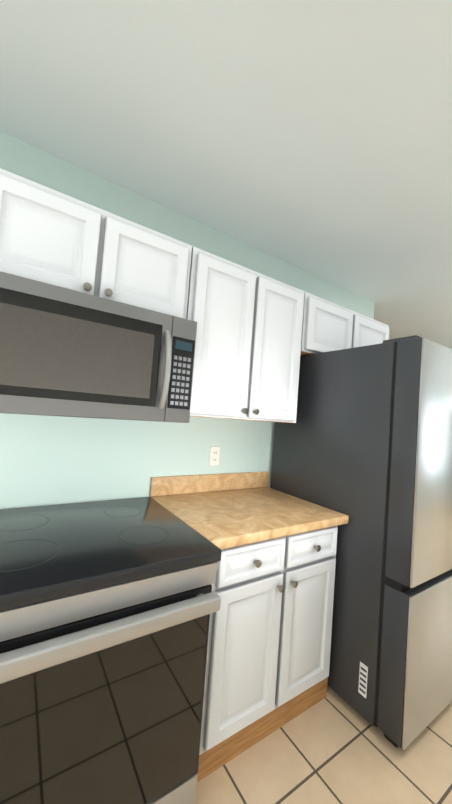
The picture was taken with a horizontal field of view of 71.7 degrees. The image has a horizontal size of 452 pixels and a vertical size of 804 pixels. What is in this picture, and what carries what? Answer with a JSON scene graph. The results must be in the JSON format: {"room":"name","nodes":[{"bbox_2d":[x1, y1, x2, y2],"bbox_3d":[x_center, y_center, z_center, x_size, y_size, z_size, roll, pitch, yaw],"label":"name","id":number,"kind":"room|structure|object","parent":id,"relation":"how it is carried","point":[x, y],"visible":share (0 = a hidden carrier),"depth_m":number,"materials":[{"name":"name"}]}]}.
{"room":"kitchen","nodes":[
{"label":"kitchen","id":0,"kind":"room"},
{"bbox_2d":[0,131,374,508],"bbox_3d":[-0.976,0.121,1.353,5.250,2.479,0.120,6,-3,-33],"label":"wall","id":1,"kind":"structure","parent":0,"point":[49,460],"depth_m":1.58,"materials":[{"name":"green paint"}]},
{"bbox_2d":[0,168,191,318],"bbox_3d":[-0.566,-0.569,1.331,0.784,0.379,0.356,6,-3,-33],"label":"upper cabinet","id":2,"kind":"object","parent":1,"relation":"attached to","point":[51,236],"visible":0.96,"depth_m":1.18,"materials":[{"name":"white paint"}]},
{"bbox_2d":[0,271,196,422],"bbox_3d":[-0.563,-0.160,1.264,0.784,0.438,0.476,6,-3,-33],"label":"microwave","id":3,"kind":"object","parent":2,"relation":"attached to","point":[65,352],"visible":1,"depth_m":1.09,"materials":[{"name":"grey metal"}]},
{"bbox_2d":[209,446,219,465],"bbox_3d":[-0.068,0.325,1.879,0.070,0.115,0.008,6,-3,-33],"label":"outlet","id":4,"kind":"object","parent":1,"relation":"attached to","point":[214,456],"visible":1,"depth_m":1.88,"materials":[{"name":"white plastic"}]},
{"bbox_2d":[186,246,304,422],"bbox_3d":[0.059,-0.300,1.747,0.748,0.787,0.356,6,-3,-33],"label":"upper cabinet","id":5,"kind":"object","parent":1,"relation":"attached to","point":[248,345],"visible":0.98,"depth_m":1.59,"materials":[{"name":"white paint"}]},
{"bbox_2d":[300,292,388,355],"bbox_3d":[0.769,-0.441,2.217,0.916,0.359,0.356,6,-3,-33],"label":"upper cabinet","id":6,"kind":"object","parent":1,"relation":"attached to","point":[327,326],"visible":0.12,"depth_m":1.99,"materials":[{"name":"white paint"}]},
{"bbox_2d":[0,0,451,348],"bbox_3d":[1.474,-0.950,2.056,10.150,0.080,4.840,6,-3,-33],"label":"ceiling","id":7,"kind":"structure","parent":0,"point":[313,137],"depth_m":1.17,"materials":[{"name":"white paint"}]},
{"bbox_2d":[195,685,451,803],"bbox_3d":[1.559,1.594,1.534,10.150,0.060,3.840,6,-3,-33],"label":"floor","id":8,"kind":"structure","parent":0,"point":[333,747],"depth_m":1.26,"materials":[{"name":"tile"}]},
{"bbox_2d":[0,497,221,803],"bbox_3d":[-0.547,0.923,1.104,0.765,0.924,0.732,6,-3,-33],"label":"range","id":9,"kind":"object","parent":8,"relation":"on","point":[108,608],"visible":1,"depth_m":0.90,"materials":[{"name":"stainless steel"},{"name":"ceramic glass"},{"name":"black glass"}]},
{"bbox_2d":[197,526,337,781],"bbox_3d":[0.065,1.014,1.596,0.800,0.875,0.633,6,-3,-33],"label":"base cabinet","id":10,"kind":"object","parent":8,"relation":"on","point":[268,650],"visible":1,"depth_m":1.33,"materials":[{"name":"white paint"}]},
{"bbox_2d":[150,471,348,549],"bbox_3d":[0.109,0.505,1.618,0.813,0.141,0.638,6,-3,-33],"label":"countertop","id":11,"kind":"structure","parent":10,"relation":"on","point":[225,511],"depth_m":1.57,"materials":[{"name":"beige laminate"}]},
{"bbox_2d":[270,335,451,749],"bbox_3d":[0.920,0.627,1.954,0.909,1.804,0.910,6,-3,-33],"label":"refrigerator","id":12,"kind":"object","parent":8,"relation":"on","point":[364,442],"visible":0.85,"depth_m":1.47,"materials":[{"name":"grey metal"}]}
]}

